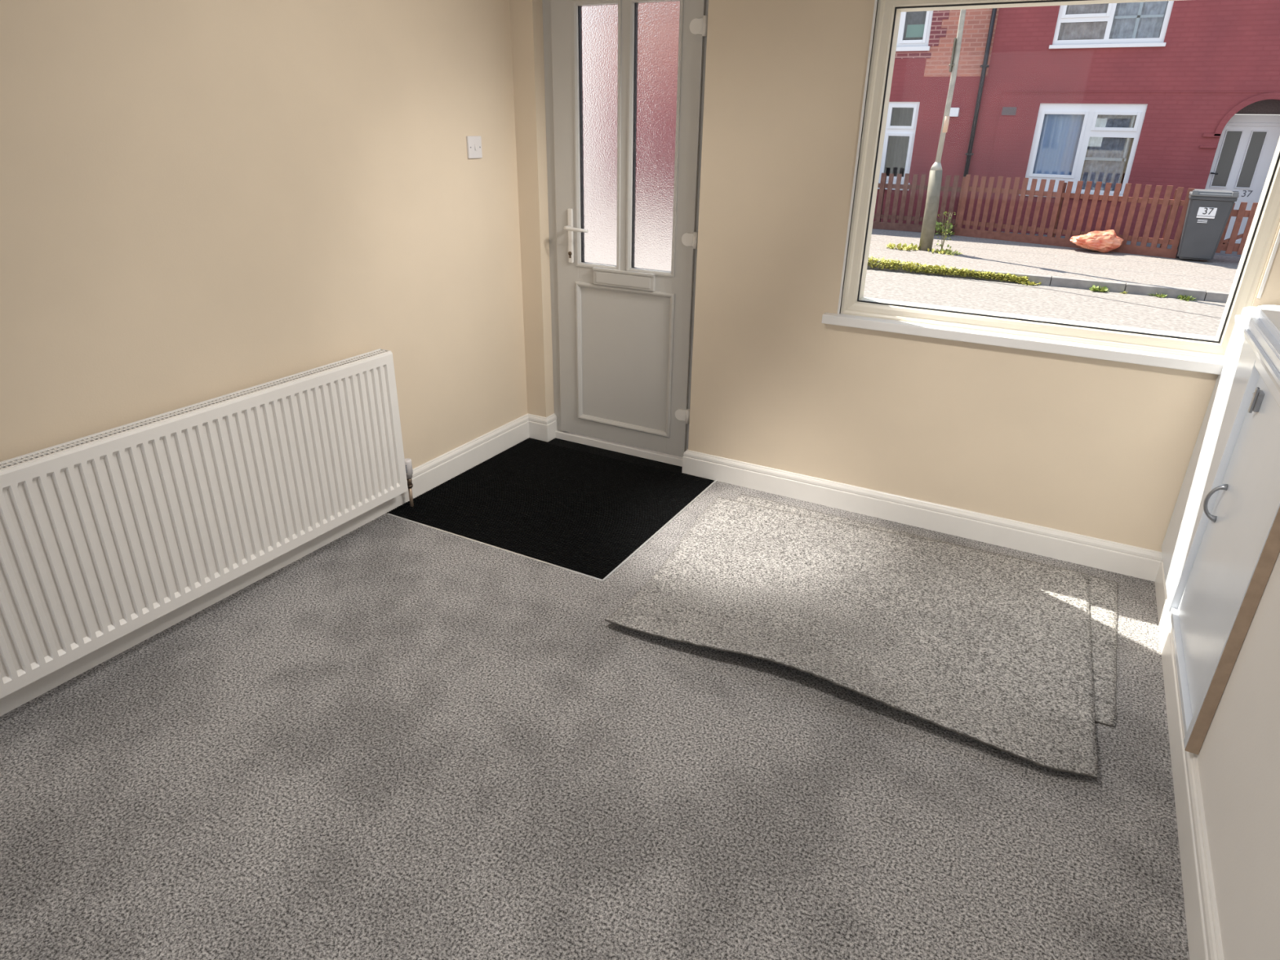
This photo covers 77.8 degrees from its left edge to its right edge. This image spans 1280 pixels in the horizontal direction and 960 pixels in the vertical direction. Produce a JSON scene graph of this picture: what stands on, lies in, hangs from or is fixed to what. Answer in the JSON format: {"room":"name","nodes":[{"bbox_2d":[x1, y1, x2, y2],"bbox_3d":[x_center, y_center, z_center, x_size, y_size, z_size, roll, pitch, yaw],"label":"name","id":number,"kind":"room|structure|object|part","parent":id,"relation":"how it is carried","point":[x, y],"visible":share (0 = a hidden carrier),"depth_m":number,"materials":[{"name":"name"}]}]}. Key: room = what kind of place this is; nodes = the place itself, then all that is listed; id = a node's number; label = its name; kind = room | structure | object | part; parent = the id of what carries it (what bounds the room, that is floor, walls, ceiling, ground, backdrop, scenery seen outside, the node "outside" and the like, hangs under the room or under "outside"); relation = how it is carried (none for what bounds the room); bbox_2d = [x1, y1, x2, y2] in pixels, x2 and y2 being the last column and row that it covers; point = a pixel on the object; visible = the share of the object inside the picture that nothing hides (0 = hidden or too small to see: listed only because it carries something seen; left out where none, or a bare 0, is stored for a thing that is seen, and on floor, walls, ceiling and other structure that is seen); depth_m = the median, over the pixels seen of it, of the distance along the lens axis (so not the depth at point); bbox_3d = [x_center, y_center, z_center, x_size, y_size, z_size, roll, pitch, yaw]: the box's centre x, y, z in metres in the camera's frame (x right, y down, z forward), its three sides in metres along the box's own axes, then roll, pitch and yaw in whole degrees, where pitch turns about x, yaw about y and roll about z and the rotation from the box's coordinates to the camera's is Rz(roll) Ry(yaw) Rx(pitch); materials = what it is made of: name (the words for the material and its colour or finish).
{"room":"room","nodes":[
{"label":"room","id":0,"kind":"room"},
{"bbox_2d":[0,0,527,513],"bbox_3d":[-1.850,-0.387,1.591,0.120,2.570,5.430,14,27,25],"label":"wall","id":1,"kind":"structure","parent":0,"point":[201,200],"depth_m":2.48,"materials":[{"name":"beige paint"}]},
{"bbox_2d":[0,348,413,698],"bbox_3d":[-1.348,0.092,2.559,0.070,0.699,1.672,14,27,25],"label":"radiator","id":2,"kind":"object","parent":1,"relation":"attached to","point":[104,535],"visible":1,"depth_m":2.40,"materials":[{"name":"metal"}]},
{"bbox_3d":[-1.389,0.048,2.524,0.010,0.584,1.602,14,27,25],"label":"panel","id":3,"kind":"part","parent":2,"relation":"part of","materials":[{"name":"metal"}]},
{"bbox_2d":[0,348,391,471],"bbox_3d":[-1.358,-0.210,2.392,0.057,0.009,1.602,14,27,25],"label":"grille","id":4,"kind":"object","parent":2,"relation":"attached to","point":[67,451],"depth_m":2.36,"materials":[{"name":"metal"}]},
{"bbox_2d":[0,413,557,716],"bbox_3d":[-1.747,0.636,2.009,0.133,0.124,5.275,14,27,25],"label":"baseboard","id":5,"kind":"structure","parent":1,"relation":"attached to","point":[440,469],"depth_m":3.03,"materials":[{"name":"white paint"}]},
{"bbox_2d":[466,136,482,158],"bbox_3d":[-0.689,-1.389,3.309,0.016,0.086,0.086,14,27,25],"label":"light switch","id":6,"kind":"object","parent":1,"relation":"attached to","point":[473,143],"visible":1,"depth_m":3.30,"materials":[{"name":"white plastic"}]},
{"bbox_2d":[509,0,1279,551],"bbox_3d":[0.920,-0.965,2.984,3.300,2.570,0.130,14,27,25],"label":"wall","id":7,"kind":"structure","parent":0,"point":[1093,447],"depth_m":3.06,"materials":[{"name":"beige paint"}]},
{"bbox_2d":[542,0,708,466],"bbox_3d":[-0.053,-1.082,3.505,0.877,2.100,0.139,14,27,25],"label":"door","id":8,"kind":"structure","parent":7,"relation":"in","point":[624,80],"depth_m":3.49,"materials":[{"name":"white plastic"}]},
{"bbox_3d":[-0.318,-1.119,3.636,0.024,0.240,0.014,14,27,25],"label":"handle plate","id":9,"kind":"part","parent":8,"relation":"part of","materials":[{"name":"white paint"}]},
{"bbox_3d":[-0.280,-1.132,3.574,0.132,0.020,0.069,14,27,25],"label":"lever","id":10,"kind":"part","parent":8,"relation":"part of","materials":[{"name":"white paint"}]},
{"bbox_3d":[-0.173,-1.461,3.432,0.199,1.046,0.006,14,27,25],"label":"pane","id":11,"kind":"part","parent":8,"relation":"part of","materials":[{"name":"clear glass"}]},
{"bbox_3d":[-0.075,-0.907,3.578,0.314,0.076,0.023,14,27,25],"label":"letter plate","id":12,"kind":"part","parent":8,"relation":"part of","materials":[{"name":"white plastic"}]},
{"bbox_3d":[-0.079,-0.566,3.744,0.520,0.682,0.020,14,27,25],"label":"panel moulding","id":13,"kind":"part","parent":8,"relation":"part of","materials":[{"name":"white plastic"}]},
{"bbox_3d":[-0.067,-0.575,3.765,0.484,0.650,0.037,14,27,25],"label":"panel","id":14,"kind":"part","parent":8,"relation":"part of","materials":[{"name":"white plastic"}]},
{"bbox_3d":[0.064,-1.403,3.316,0.208,1.046,0.006,14,27,25],"label":"pane","id":15,"kind":"part","parent":8,"relation":"part of","materials":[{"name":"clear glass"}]},
{"bbox_2d":[681,448,1162,581],"bbox_3d":[1.059,0.110,3.302,1.936,0.114,0.048,14,27,25],"label":"baseboard","id":16,"kind":"structure","parent":7,"relation":"attached to","point":[1085,550],"depth_m":3.21,"materials":[{"name":"white paint"}]},
{"bbox_2d":[821,0,1279,374],"bbox_3d":[1.364,-1.177,2.572,1.378,1.498,0.136,14,27,25],"label":"window","id":17,"kind":"structure","parent":7,"relation":"in","point":[1135,345],"depth_m":2.77,"materials":[{"name":"plastic"}]},
{"bbox_2d":[1257,229,1279,298],"bbox_3d":[1.940,-1.204,2.183,0.009,1.399,0.010,14,27,25],"label":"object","id":18,"kind":"object","parent":7,"relation":"attached to","point":[1277,240],"visible":1,"depth_m":2.43,"materials":[{"name":"white paint"}]},
{"bbox_2d":[1196,551,1279,959],"bbox_3d":[0.875,0.299,0.188,0.500,2.570,5.300,14,27,25],"label":"wall","id":19,"kind":"structure","parent":0,"point":[1238,757],"depth_m":1.55,"materials":[{"name":"paint"}]},
{"bbox_2d":[1154,560,1224,959],"bbox_3d":[0.648,1.238,0.788,0.018,0.118,5.182,14,27,25],"label":"baseboard","id":20,"kind":"structure","parent":19,"relation":"attached to","point":[1203,931],"depth_m":1.80,"materials":[{"name":"white paint"}]},
{"bbox_2d":[1161,315,1279,755],"bbox_3d":[1.611,0.067,2.218,0.051,0.845,1.162,14,27,25],"label":"upper cabinet","id":21,"kind":"object","parent":19,"relation":"attached to","point":[1220,547],"visible":0.97,"depth_m":2.11,"materials":[{"name":"white paint"}]},
{"bbox_3d":[1.617,0.062,2.237,0.043,0.120,0.019,14,27,25],"label":"bow handle","id":22,"kind":"part","parent":21,"relation":"part of","materials":[{"name":"grey metal"}]},
{"bbox_3d":[1.524,0.163,2.042,0.009,0.767,0.640,14,27,25],"label":"cupboard door","id":23,"kind":"part","parent":21,"relation":"part of","materials":[{"name":"white paint"}]},
{"bbox_3d":[1.345,0.275,1.748,0.027,0.845,0.005,14,27,25],"label":"panel","id":24,"kind":"part","parent":21,"relation":"part of","materials":[{"name":"white wood"}]},
{"bbox_2d":[1234,304,1279,392],"bbox_3d":[1.777,-0.283,1.935,0.406,0.078,1.204,14,27,25],"label":"shelf","id":25,"kind":"object","parent":19,"relation":"attached to","point":[1263,322],"visible":1,"depth_m":2.18,"materials":[{"name":"white paint"}]},
{"bbox_3d":[-0.386,1.100,1.355,3.520,0.106,5.400,14,27,25],"label":"floor","id":26,"kind":"structure","parent":0,"visible":0},
{"bbox_2d":[386,438,714,579],"bbox_3d":[-0.335,0.062,3.503,1.047,0.016,1.079,14,27,25],"label":"door mat","id":27,"kind":"object","parent":26,"relation":"on","point":[583,508],"visible":1,"depth_m":3.41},
{"bbox_2d":[386,480,716,581],"bbox_3d":[-0.346,0.077,3.463,1.044,0.016,1.011,14,27,25],"label":"trim","id":28,"kind":"structure","parent":26,"relation":"on","point":[715,481],"depth_m":3.08,"materials":[{"name":"metal"}]},
{"bbox_2d":[0,480,1189,959],"bbox_3d":[-0.583,0.997,1.427,2.830,0.014,5.200,14,27,25],"label":"carpet","id":29,"kind":"object","parent":26,"relation":"on","point":[400,740],"visible":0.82,"depth_m":1.92,"materials":[{"name":"grey carpet"}]},
{"bbox_2d":[734,493,1118,726],"bbox_3d":[0.837,0.403,2.756,1.481,0.020,1.119,14,27,25],"label":"carpet offcut","id":30,"kind":"object","parent":29,"relation":"on","point":[1103,598],"visible":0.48,"depth_m":2.63,"materials":[{"name":"grey carpet"}]},
{"bbox_2d":[604,497,1097,779],"bbox_3d":[0.754,0.386,2.731,1.479,0.049,1.157,14,27,25],"label":"carpet offcut","id":31,"kind":"object","parent":30,"relation":"on","point":[992,649],"visible":1,"depth_m":2.60,"materials":[{"name":"grey carpet"}]},
{"label":"outside","id":32,"kind":"structure","parent":0,"visible":0},
{"bbox_2d":[872,228,1241,257],"bbox_3d":[9.289,-4.452,15.206,34.000,0.299,2.750,14,27,25],"label":"yard","id":33,"kind":"structure","parent":32,"point":[1128,242],"depth_m":14.47,"materials":[{"name":"grey concrete"}]},
{"bbox_2d":[872,173,960,235],"bbox_3d":[4.684,-5.593,15.931,3.290,1.121,0.148,14,27,25],"label":"picket fence","id":34,"kind":"object","parent":33,"relation":"on","point":[877,224],"visible":0.37,"depth_m":15.59,"materials":[{"name":"brown wood"}]},
{"bbox_3d":[4.828,-5.553,15.909,0.080,1.070,0.074,14,27,25],"label":"post","id":35,"kind":"part","parent":34,"relation":"part of","materials":[{"name":"brown wood"}]},
{"bbox_3d":[4.686,-5.335,16.015,3.250,0.080,0.043,14,27,25],"label":"rail","id":36,"kind":"part","parent":34,"relation":"part of","materials":[{"name":"brown wood"}]},
{"bbox_3d":[4.696,-5.863,15.777,3.250,0.080,0.043,14,27,25],"label":"rail","id":37,"kind":"part","parent":34,"relation":"part of","materials":[{"name":"brown wood"}]},
{"bbox_2d":[873,8,999,226],"bbox_3d":[3.666,-10.510,18.191,9.000,8.120,4.450,14,27,25],"label":"house","id":38,"kind":"structure","parent":33,"relation":"on","point":[922,75],"depth_m":15.74,"materials":[{"name":"red brick"}]},
{"bbox_3d":[5.026,-6.256,16.815,1.350,0.150,0.130,14,27,25],"label":"window sill","id":39,"kind":"part","parent":38,"relation":"part of","materials":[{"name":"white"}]},
{"bbox_3d":[5.325,-6.718,16.466,0.544,0.894,0.058,14,27,25],"label":"sash","id":40,"kind":"part","parent":38,"relation":"part of","materials":[{"name":"white plastic"}]},
{"bbox_2d":[884,107,913,177],"bbox_3d":[5.389,-7.016,16.497,0.560,1.430,0.059,14,27,25],"label":"window","id":41,"kind":"structure","parent":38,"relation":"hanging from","point":[897,147],"depth_m":16.53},
{"bbox_3d":[5.338,-7.401,16.157,0.544,0.454,0.058,14,27,25],"label":"sash","id":42,"kind":"part","parent":38,"relation":"part of","materials":[{"name":"white plastic"}]},
{"bbox_3d":[5.070,-8.565,15.770,1.350,0.080,0.130,14,27,25],"label":"window sill","id":43,"kind":"part","parent":38,"relation":"part of","materials":[{"name":"white"}]},
{"bbox_3d":[5.370,-9.063,15.404,0.504,1.024,0.058,14,27,25],"label":"sash","id":44,"kind":"part","parent":38,"relation":"part of","materials":[{"name":"white plastic"}]},
{"bbox_2d":[902,11,926,39],"bbox_3d":[5.421,-9.127,15.547,0.540,1.000,0.058,14,27,25],"label":"window","id":45,"kind":"structure","parent":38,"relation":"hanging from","point":[914,25],"depth_m":15.59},
{"bbox_2d":[905,24,924,37],"bbox_3d":[5.422,-8.825,15.583,0.360,0.220,0.010,14,27,25],"label":"blind","id":46,"kind":"object","parent":38,"relation":"hanging from","point":[913,30],"depth_m":15.58,"materials":[{"name":"green"}]},
{"bbox_2d":[949,107,959,116],"bbox_3d":[6.167,-7.248,15.623,0.220,0.160,0.090,14,27,25],"label":"vent","id":47,"kind":"object","parent":38,"relation":"attached to","point":[954,112],"depth_m":15.58,"materials":[{"name":"white plastic"}]},
{"bbox_2d":[963,8,996,177],"bbox_3d":[6.557,-7.476,15.283,0.140,4.950,0.100,14,27,25],"label":"downpipe","id":48,"kind":"object","parent":38,"relation":"attached to","point":[984,66],"visible":0.76,"depth_m":15.23,"materials":[{"name":"grey"}]},
{"bbox_2d":[961,0,1279,243],"bbox_3d":[12.442,-8.396,13.889,10.999,8.120,4.450,14,27,25],"label":"house","id":49,"kind":"structure","parent":33,"relation":"on","point":[1153,94],"depth_m":14.34,"materials":[{"name":"red brick"}]},
{"bbox_3d":[7.941,-6.367,15.060,0.794,1.164,0.058,14,27,25],"label":"sash","id":50,"kind":"part","parent":49,"relation":"part of","materials":[{"name":"white plastic"}]},
{"bbox_2d":[1032,114,1084,174],"bbox_3d":[7.995,-6.389,15.113,0.810,1.260,0.053,14,27,25],"label":"curtain","id":51,"kind":"object","parent":49,"relation":"hanging from","point":[1060,136],"depth_m":15.12,"materials":[{"name":"blue fabric"}]},
{"bbox_3d":[8.287,-5.466,15.219,1.840,0.100,0.130,14,27,25],"label":"window sill","id":52,"kind":"part","parent":49,"relation":"part of","materials":[{"name":"white"}]},
{"bbox_2d":[1057,3,1108,39],"bbox_3d":[8.022,-8.447,14.202,0.770,1.040,0.053,14,27,25],"label":"window","id":53,"kind":"structure","parent":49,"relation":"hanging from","point":[1073,30],"depth_m":14.30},
{"bbox_3d":[7.975,-8.591,14.059,0.774,0.684,0.058,14,27,25],"label":"sash","id":54,"kind":"part","parent":49,"relation":"part of","materials":[{"name":"white plastic"}]},
{"bbox_3d":[8.330,-7.761,14.181,1.840,0.060,0.130,14,27,25],"label":"window sill","id":55,"kind":"part","parent":49,"relation":"part of","materials":[{"name":"white"}]},
{"bbox_2d":[1080,115,1137,191],"bbox_3d":[8.715,-6.166,14.820,0.720,1.400,0.053,14,27,25],"label":"window","id":56,"kind":"structure","parent":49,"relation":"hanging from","point":[1105,157],"depth_m":14.84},
{"bbox_3d":[8.708,-6.566,14.515,0.744,0.324,0.058,14,27,25],"label":"sash","id":57,"kind":"part","parent":49,"relation":"part of","materials":[{"name":"white plastic"}]},
{"bbox_2d":[1108,0,1168,39],"bbox_3d":[8.755,-8.280,13.864,0.800,1.040,0.053,14,27,25],"label":"window","id":58,"kind":"structure","parent":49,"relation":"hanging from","point":[1144,20],"depth_m":13.93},
{"bbox_3d":[10.592,-5.795,14.322,0.220,0.920,0.014,14,27,25],"label":"pane","id":59,"kind":"part","parent":49,"relation":"part of","materials":[{"name":"grey glass"}]},
{"bbox_3d":[10.874,-5.345,14.346,1.055,2.030,0.040,14,27,25],"label":"door frame","id":60,"kind":"part","parent":49,"relation":"part of","materials":[{"name":"white plastic"}]},
{"bbox_3d":[10.910,-5.406,14.360,1.190,2.190,0.080,14,27,25],"label":"door","id":61,"kind":"part","parent":49,"relation":"part of","materials":[{"name":"white plastic"}]},
{"bbox_3d":[10.917,-5.717,14.162,0.200,0.920,0.014,14,27,25],"label":"pane","id":62,"kind":"part","parent":49,"relation":"part of","materials":[{"name":"grey glass"}]},
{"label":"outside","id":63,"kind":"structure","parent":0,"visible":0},
{"bbox_2d":[868,229,1240,292],"bbox_3d":[7.665,-3.252,12.483,34.000,0.300,4.030,14,27,25],"label":"pavement","id":64,"kind":"structure","parent":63,"point":[1224,262],"depth_m":12.52,"materials":[{"name":"grey concrete"}]},
{"bbox_2d":[886,242,919,250],"bbox_3d":[4.475,-3.957,13.454,0.640,0.099,0.482,14,27,25],"label":"clump","id":65,"kind":"object","parent":64,"relation":"on","point":[890,245],"visible":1,"depth_m":13.48,"materials":[{"name":"yellow plant"}]},
{"bbox_2d":[918,8,966,250],"bbox_3d":[4.868,-6.782,12.102,0.231,6.450,0.216,14,27,25],"label":"lamp post","id":66,"kind":"object","parent":64,"relation":"on","point":[932,201],"visible":0.97,"depth_m":12.84,"materials":[{"name":"beige metal"}]},
{"bbox_3d":[4.844,-6.546,12.220,0.110,0.460,0.180,14,27,25],"label":"sign plate","id":67,"kind":"part","parent":66,"relation":"part of","materials":[{"name":"grey metal"}]},
{"bbox_2d":[927,248,962,255],"bbox_3d":[5.033,-3.773,13.090,0.573,0.083,0.393,14,27,25],"label":"clump","id":68,"kind":"object","parent":64,"relation":"on","point":[942,251],"visible":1,"depth_m":13.07,"materials":[{"name":"yellow"}]},
{"bbox_2d":[933,211,956,250],"bbox_3d":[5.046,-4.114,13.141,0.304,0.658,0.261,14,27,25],"label":"weed","id":69,"kind":"object","parent":64,"relation":"on","point":[947,221],"visible":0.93,"depth_m":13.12,"materials":[{"name":"green plant"}]},
{"bbox_3d":[5.050,-4.098,13.140,0.079,0.631,0.139,-19,31,-38],"label":"stem","id":70,"kind":"part","parent":69,"relation":"part of","materials":[{"name":"green plant"}]},
{"bbox_2d":[874,240,1231,279],"bbox_3d":[6.673,-3.513,12.654,20.000,0.002,1.180,14,27,25],"label":"pavement seam","id":71,"kind":"object","parent":64,"relation":"on","point":[874,240],"visible":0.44,"depth_m":12.62,"materials":[{"name":"dark tar"}]},
{"bbox_2d":[953,174,1194,258],"bbox_3d":[7.466,-4.690,14.014,3.780,1.152,0.148,22,32,38],"label":"picket fence","id":72,"kind":"object","parent":64,"relation":"on","point":[1153,251],"visible":0.85,"depth_m":13.90,"materials":[{"name":"brown wood"}]},
{"bbox_3d":[6.142,-5.221,15.194,0.080,1.100,0.074,22,32,38],"label":"post","id":73,"kind":"part","parent":72,"relation":"part of","materials":[{"name":"brown wood"}]},
{"bbox_3d":[7.418,-4.707,14.112,0.080,1.100,0.074,22,32,38],"label":"post","id":74,"kind":"part","parent":72,"relation":"part of","materials":[{"name":"brown wood"}]},
{"bbox_3d":[7.460,-4.418,14.105,3.740,0.080,0.043,22,32,38],"label":"rail","id":75,"kind":"part","parent":72,"relation":"part of","materials":[{"name":"brown wood"}]},
{"bbox_3d":[7.471,-4.973,13.853,3.740,0.080,0.043,22,32,38],"label":"rail","id":76,"kind":"part","parent":72,"relation":"part of","materials":[{"name":"brown wood"}]},
{"bbox_3d":[8.694,-4.193,13.030,0.080,1.100,0.074,22,32,38],"label":"post","id":77,"kind":"part","parent":72,"relation":"part of","materials":[{"name":"brown wood"}]},
{"bbox_2d":[1069,229,1123,253],"bbox_3d":[7.771,-4.079,13.507,0.803,0.371,0.524,14,27,25],"label":"bag","id":78,"kind":"object","parent":64,"relation":"on","point":[1106,241],"visible":1,"depth_m":13.35,"materials":[{"name":"orange plastic"}]},
{"bbox_2d":[1177,188,1239,260],"bbox_3d":[9.032,-4.086,12.723,0.620,1.070,0.777,14,27,25],"label":"wheelie bin","id":79,"kind":"object","parent":64,"relation":"on","point":[1208,211],"visible":0.92,"depth_m":12.47,"materials":[{"name":"grey plastic"}]},
{"bbox_2d":[1197,219,1207,222],"bbox_3d":[8.841,-4.070,12.469,0.130,0.044,0.030,14,27,25],"label":"print","id":80,"kind":"object","parent":79,"relation":"attached to","point":[1198,220],"depth_m":12.46,"materials":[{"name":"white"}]},
{"bbox_3d":[9.032,-4.531,12.504,0.620,0.080,0.740,14,27,25],"label":"lid","id":81,"kind":"part","parent":79,"relation":"part of","materials":[{"name":"grey plastic"}]},
{"bbox_2d":[1200,202,1257,261],"bbox_3d":[9.562,-3.913,12.423,1.060,1.020,0.100,14,27,25],"label":"gate","id":82,"kind":"object","parent":64,"relation":"on","point":[1228,245],"visible":0.38,"depth_m":12.47,"materials":[{"name":"brown wood"}]},
{"bbox_3d":[9.596,-3.653,12.505,0.960,0.120,0.039,14,27,25],"label":"rail","id":83,"kind":"part","parent":82,"relation":"part of","materials":[{"name":"brown wood"}]},
{"bbox_3d":[9.605,-4.118,12.295,0.960,0.100,0.039,14,27,25],"label":"rail","id":84,"kind":"part","parent":82,"relation":"part of","materials":[{"name":"brown wood"}]},
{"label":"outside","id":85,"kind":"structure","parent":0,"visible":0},
{"bbox_2d":[863,268,1226,336],"bbox_3d":[4.426,-0.806,7.076,34.000,0.190,9.250,14,27,25],"label":"road","id":86,"kind":"structure","parent":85,"point":[899,286],"depth_m":10.15,"materials":[{"name":"grey asphalt"}]},
{"bbox_2d":[1017,280,1041,285],"bbox_3d":[5.497,-2.793,11.219,0.277,0.076,0.277,-14,28,-30],"label":"weed","id":87,"kind":"object","parent":86,"relation":"on","point":[1022,282],"visible":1,"depth_m":11.20,"materials":[{"name":"yellow"}]},
{"bbox_2d":[866,259,1229,302],"bbox_3d":[6.607,-2.578,10.816,23.860,0.210,0.158,14,27,25],"label":"kerb","id":88,"kind":"object","parent":86,"relation":"on","point":[1056,281],"visible":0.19,"depth_m":10.84,"materials":[{"name":"concrete"}]},
{"bbox_2d":[867,256,1028,282],"bbox_3d":[4.064,-3.265,11.984,3.377,0.210,0.370,14,27,25],"label":"moss","id":89,"kind":"object","parent":88,"relation":"on","point":[987,275],"visible":0.59,"depth_m":11.73,"materials":[{"name":"green plant"}]},
{"bbox_2d":[943,276,1221,318],"bbox_3d":[5.867,-2.438,10.509,0.313,0.002,3.785,-21,32,-39],"label":"road seam","id":90,"kind":"object","parent":86,"relation":"on","point":[944,277],"visible":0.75,"depth_m":10.52,"materials":[{"name":"grey"}]},
{"bbox_2d":[1088,284,1109,292],"bbox_3d":[6.277,-2.614,10.832,0.248,0.095,0.234,14,27,25],"label":"weed","id":91,"kind":"object","parent":86,"relation":"on","point":[1104,289],"visible":1,"depth_m":10.81,"materials":[{"name":"green plant"}]},
{"bbox_2d":[1149,293,1167,297],"bbox_3d":[6.908,-2.460,10.561,0.161,0.060,0.212,-12,27,-26],"label":"weed","id":92,"kind":"object","parent":86,"relation":"on","point":[1157,295],"visible":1,"depth_m":10.53,"materials":[{"name":"green plant"}]},
{"bbox_2d":[1177,294,1195,301],"bbox_3d":[7.185,-2.394,10.409,0.209,0.074,0.221,-6,25,-15],"label":"weed","id":93,"kind":"object","parent":86,"relation":"on","point":[1185,297],"visible":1,"depth_m":10.38,"materials":[{"name":"green plant"}]}
]}

